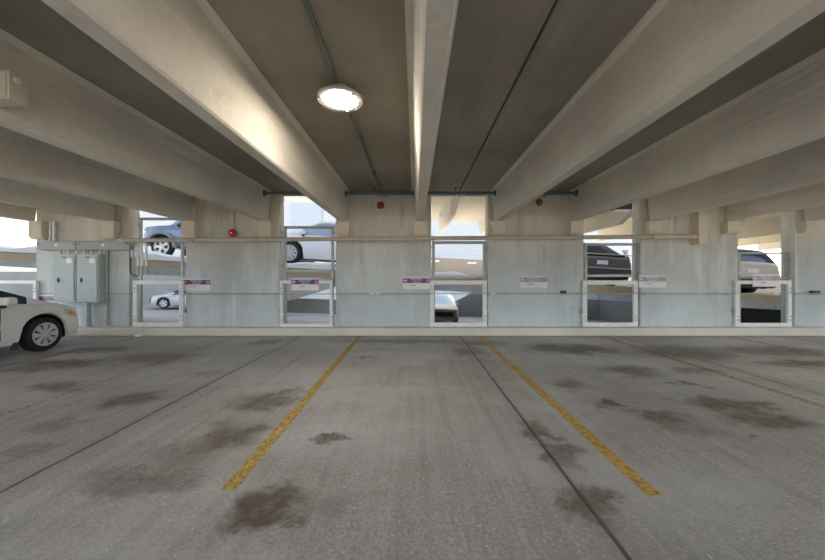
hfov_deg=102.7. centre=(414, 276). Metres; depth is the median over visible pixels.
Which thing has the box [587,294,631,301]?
plate
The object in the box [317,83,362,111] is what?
ceiling lamp
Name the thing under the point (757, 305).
plate
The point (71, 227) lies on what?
wall
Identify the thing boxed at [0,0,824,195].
ceiling
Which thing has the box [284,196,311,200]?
deck
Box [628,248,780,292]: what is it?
hatchback
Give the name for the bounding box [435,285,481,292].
plate
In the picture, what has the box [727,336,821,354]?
parking line
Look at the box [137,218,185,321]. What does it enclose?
window frame
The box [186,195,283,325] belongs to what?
wall
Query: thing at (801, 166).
ceiling beam
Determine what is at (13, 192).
ceiling beam
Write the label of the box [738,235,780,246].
beam
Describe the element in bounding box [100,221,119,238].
corbel
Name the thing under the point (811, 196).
ceiling beam
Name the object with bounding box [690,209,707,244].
corbel
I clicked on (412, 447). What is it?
floor
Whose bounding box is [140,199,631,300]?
building
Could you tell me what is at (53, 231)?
conduit
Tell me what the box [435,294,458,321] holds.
car
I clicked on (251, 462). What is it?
parking line
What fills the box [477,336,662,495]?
parking line
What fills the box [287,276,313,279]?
plate
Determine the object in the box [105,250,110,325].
conduit
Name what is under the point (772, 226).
beam
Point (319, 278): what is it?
plate
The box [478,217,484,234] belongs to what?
beam
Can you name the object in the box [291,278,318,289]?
wall sign
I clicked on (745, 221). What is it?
beam
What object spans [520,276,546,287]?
wall sign
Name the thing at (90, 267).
electrical cabinet
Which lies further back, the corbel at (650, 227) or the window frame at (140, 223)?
the window frame at (140, 223)
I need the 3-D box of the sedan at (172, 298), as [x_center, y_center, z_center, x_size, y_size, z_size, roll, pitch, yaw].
[-15.251,1.387,22.718,4.644,1.466,2.200,0,0,-9]
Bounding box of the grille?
[435,312,452,316]
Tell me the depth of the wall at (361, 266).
7.75 m
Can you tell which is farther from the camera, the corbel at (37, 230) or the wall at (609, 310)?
the wall at (609, 310)
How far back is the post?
7.60 m
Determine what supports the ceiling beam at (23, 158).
attached to the ceiling
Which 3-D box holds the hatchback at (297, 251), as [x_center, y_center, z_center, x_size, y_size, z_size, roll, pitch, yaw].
[-2.724,-1.040,11.200,4.233,1.556,2.160,0,0,0]
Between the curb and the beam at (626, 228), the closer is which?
the curb
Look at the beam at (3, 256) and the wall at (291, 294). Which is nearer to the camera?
the beam at (3, 256)
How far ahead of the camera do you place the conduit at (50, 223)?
7.67 m
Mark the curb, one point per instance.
(335, 330)
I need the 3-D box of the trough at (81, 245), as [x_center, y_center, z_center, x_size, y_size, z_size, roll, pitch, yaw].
[-7.162,-0.724,7.656,1.223,0.207,0.188,0,0,0]
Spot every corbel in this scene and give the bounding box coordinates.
[28,221,48,239]
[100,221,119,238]
[181,221,198,237]
[257,221,272,236]
[336,221,349,236]
[414,221,426,235]
[491,221,505,235]
[568,221,583,234]
[644,221,661,234]
[690,209,707,244]
[721,221,740,233]
[798,221,818,233]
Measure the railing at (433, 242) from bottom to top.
2.017 m
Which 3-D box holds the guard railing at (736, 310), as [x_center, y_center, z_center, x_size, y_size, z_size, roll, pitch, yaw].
[8.101,0.618,7.699,1.360,1.074,0.102,0,0,0]
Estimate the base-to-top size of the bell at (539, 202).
0.160 m
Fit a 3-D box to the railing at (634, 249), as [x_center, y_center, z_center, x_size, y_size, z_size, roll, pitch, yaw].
[4.657,0.175,7.890,1.315,1.970,0.060,0,0,0]
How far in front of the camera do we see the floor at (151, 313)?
19.71 m
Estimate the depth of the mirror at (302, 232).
10.16 m
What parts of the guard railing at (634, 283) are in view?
post, rail, rail, post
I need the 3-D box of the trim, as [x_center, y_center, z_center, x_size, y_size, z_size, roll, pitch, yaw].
[10.300,0.000,17.875,23.400,2.380,0.250,0,0,0]
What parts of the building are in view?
panel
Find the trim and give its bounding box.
[431,257,780,294]
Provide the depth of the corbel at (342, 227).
7.57 m
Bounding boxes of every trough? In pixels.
[37,241,82,250]
[77,241,135,250]
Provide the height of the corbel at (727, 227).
0.287 m
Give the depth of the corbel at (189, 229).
7.57 m
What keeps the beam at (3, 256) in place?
attached to the ramp
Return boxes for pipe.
[116,234,697,242]
[129,244,139,276]
[134,243,143,274]
[138,242,147,274]
[263,188,577,196]
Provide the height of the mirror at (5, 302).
0.180 m
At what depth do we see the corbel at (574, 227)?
7.57 m
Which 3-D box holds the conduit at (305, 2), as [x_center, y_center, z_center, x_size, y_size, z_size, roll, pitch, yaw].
[-0.775,-1.948,1.250,0.070,0.045,11.900,0,0,0]
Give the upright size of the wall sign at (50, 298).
0.285 m
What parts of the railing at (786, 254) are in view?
post, rail, rail, post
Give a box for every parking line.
[222,336,361,489]
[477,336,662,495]
[601,336,817,405]
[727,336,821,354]
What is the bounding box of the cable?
[186,292,824,294]
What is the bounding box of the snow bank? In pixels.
[0,245,482,278]
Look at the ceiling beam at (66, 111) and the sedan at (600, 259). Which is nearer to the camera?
the ceiling beam at (66, 111)
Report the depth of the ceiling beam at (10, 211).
7.30 m
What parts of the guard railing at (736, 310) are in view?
post, rail, rail, post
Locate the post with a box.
[83,302,93,327]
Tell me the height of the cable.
0.054 m
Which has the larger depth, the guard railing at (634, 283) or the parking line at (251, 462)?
the guard railing at (634, 283)
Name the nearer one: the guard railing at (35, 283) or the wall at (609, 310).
the guard railing at (35, 283)
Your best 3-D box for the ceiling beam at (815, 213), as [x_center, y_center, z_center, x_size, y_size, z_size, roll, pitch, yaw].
[9.120,-1.630,1.325,0.390,0.680,12.650,0,0,0]
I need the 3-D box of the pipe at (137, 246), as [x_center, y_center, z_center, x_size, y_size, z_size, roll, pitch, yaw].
[-6.546,-0.389,7.700,0.226,0.763,0.057,0,0,0]
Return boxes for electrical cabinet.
[54,254,76,301]
[77,254,104,301]
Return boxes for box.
[0,70,28,106]
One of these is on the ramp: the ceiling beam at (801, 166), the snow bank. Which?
the snow bank
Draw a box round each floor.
[0,336,824,559]
[143,303,605,324]
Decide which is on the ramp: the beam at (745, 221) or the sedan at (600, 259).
the sedan at (600, 259)
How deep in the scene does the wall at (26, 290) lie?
26.00 m
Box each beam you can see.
[0,28,270,220]
[0,126,192,220]
[0,177,114,220]
[0,202,36,220]
[0,252,780,303]
[41,0,349,220]
[404,0,458,220]
[439,195,459,232]
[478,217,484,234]
[491,0,824,220]
[569,48,824,220]
[583,210,631,233]
[598,221,631,241]
[647,137,824,220]
[726,182,824,220]
[738,217,756,225]
[738,217,780,238]
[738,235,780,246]
[757,243,780,249]
[804,205,824,220]
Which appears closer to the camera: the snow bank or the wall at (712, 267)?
the wall at (712, 267)
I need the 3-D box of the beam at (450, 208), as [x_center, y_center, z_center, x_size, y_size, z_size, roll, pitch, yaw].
[1.230,-2.343,12.325,0.300,0.600,5.750,0,0,0]
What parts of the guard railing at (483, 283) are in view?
post, rail, rail, post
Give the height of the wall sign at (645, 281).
0.285 m
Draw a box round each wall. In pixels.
[0,272,180,302]
[36,205,139,325]
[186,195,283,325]
[287,284,335,300]
[287,294,598,319]
[336,195,430,325]
[485,195,582,325]
[599,300,780,322]
[632,198,737,325]
[781,209,824,325]
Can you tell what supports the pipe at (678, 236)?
attached to the wall at (361, 266)
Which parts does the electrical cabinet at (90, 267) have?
door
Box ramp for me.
[5,252,780,295]
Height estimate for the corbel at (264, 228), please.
0.374 m
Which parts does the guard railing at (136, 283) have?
post, rail, rail, post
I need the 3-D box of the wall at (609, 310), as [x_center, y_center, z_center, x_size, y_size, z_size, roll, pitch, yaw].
[12.550,2.280,15.700,0.500,2.520,12.600,0,0,0]
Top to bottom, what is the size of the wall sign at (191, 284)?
0.285 m
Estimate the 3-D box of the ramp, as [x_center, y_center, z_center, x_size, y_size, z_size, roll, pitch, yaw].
[1.500,0.152,13.600,41.000,2.556,8.800,0,0,0]
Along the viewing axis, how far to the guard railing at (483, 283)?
7.66 m
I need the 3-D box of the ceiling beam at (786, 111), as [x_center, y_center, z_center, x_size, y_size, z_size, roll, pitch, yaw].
[3.720,-1.630,1.325,0.390,0.680,12.650,0,0,0]
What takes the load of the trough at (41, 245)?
attached to the wall at (71, 227)
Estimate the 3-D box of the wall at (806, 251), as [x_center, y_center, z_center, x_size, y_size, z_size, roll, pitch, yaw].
[10.055,-0.315,7.900,2.262,3.310,0.300,0,0,0]
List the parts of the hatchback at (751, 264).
number plate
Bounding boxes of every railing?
[0,280,38,299]
[132,280,186,326]
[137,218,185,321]
[279,280,334,326]
[282,226,335,325]
[429,280,487,326]
[431,241,486,321]
[580,280,638,326]
[583,243,636,279]
[731,280,791,326]
[738,252,788,322]
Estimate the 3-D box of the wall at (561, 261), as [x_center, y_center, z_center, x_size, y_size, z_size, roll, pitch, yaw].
[2.836,-0.315,7.900,2.243,3.310,0.300,0,0,0]
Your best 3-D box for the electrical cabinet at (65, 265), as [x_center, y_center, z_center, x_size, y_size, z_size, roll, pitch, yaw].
[-7.994,0.029,7.622,0.509,1.107,0.251,0,0,0]
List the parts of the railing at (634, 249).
post, rail, rail, post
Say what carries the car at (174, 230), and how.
on the ramp
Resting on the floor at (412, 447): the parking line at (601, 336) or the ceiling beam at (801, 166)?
the parking line at (601, 336)
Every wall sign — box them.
[39,295,62,303]
[183,278,209,290]
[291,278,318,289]
[403,277,429,288]
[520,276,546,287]
[639,275,665,287]
[753,274,779,286]
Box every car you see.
[0,290,78,350]
[143,220,185,255]
[435,294,458,321]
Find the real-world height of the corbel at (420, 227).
0.345 m
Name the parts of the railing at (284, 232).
post, rail, rail, post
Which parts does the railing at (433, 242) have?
post, rail, rail, post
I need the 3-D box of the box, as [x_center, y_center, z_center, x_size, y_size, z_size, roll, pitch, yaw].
[-3.225,-1.480,2.598,0.230,0.220,0.145,0,0,0]
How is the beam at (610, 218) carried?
attached to the deck at (470, 208)
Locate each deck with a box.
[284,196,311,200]
[431,196,780,222]
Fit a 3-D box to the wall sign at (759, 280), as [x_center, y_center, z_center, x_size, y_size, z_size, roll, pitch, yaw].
[8.143,0.081,7.646,0.635,0.285,0.010,0,0,0]
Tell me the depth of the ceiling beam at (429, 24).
2.42 m
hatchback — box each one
[287,222,335,262]
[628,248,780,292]
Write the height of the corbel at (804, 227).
0.273 m
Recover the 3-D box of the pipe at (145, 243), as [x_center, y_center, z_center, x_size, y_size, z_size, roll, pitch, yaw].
[-6.369,-0.444,7.724,0.230,0.787,0.057,0,0,0]
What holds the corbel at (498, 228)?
attached to the wall at (561, 261)
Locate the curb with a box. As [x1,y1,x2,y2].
[68,325,824,335]
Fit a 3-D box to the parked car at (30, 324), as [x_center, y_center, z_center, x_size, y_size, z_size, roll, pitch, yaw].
[-7.560,0.610,4.565,2.120,1.459,4.440,0,0,0]
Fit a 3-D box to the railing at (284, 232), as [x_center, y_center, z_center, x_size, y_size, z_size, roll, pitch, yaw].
[-2.537,-0.027,7.890,1.291,2.375,0.060,0,0,0]
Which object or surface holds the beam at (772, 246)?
attached to the deck at (470, 208)
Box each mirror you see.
[0,297,17,308]
[299,230,305,235]
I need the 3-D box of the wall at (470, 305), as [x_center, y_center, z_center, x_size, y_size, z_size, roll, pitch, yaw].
[1.250,1.740,22.150,25.500,2.800,0.300,0,0,0]
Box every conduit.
[48,222,51,240]
[51,221,59,240]
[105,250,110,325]
[302,0,379,188]
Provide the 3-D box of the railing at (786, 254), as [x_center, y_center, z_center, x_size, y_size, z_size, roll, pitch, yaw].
[8.312,0.282,7.890,1.291,1.755,0.060,0,0,0]
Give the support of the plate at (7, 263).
attached to the beam at (3, 256)
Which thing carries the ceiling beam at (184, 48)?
attached to the ceiling
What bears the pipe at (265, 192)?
hanging from the ceiling
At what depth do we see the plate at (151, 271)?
8.98 m
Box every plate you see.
[0,260,35,267]
[144,268,185,275]
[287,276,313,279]
[319,278,335,284]
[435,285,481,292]
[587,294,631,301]
[741,301,780,309]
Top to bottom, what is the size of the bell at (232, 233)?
0.190 m
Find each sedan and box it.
[150,289,185,307]
[583,243,631,285]
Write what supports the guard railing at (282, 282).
on the curb
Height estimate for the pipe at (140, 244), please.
0.751 m
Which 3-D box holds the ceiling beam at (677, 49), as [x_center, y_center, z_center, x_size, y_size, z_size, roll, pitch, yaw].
[1.920,-1.630,1.325,0.390,0.680,12.650,0,0,0]
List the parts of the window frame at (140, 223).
post, rail, post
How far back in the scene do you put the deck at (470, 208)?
12.18 m
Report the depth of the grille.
16.39 m
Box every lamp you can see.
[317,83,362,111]
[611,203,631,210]
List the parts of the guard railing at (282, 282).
post, rail, rail, post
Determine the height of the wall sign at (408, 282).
0.285 m
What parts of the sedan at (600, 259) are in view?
number plate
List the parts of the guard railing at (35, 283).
rail, post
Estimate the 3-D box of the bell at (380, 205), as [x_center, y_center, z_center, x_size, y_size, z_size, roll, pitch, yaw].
[-0.803,-1.676,7.696,0.170,0.170,0.116,0,0,0]
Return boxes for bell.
[228,229,236,236]
[377,202,383,208]
[536,199,542,205]

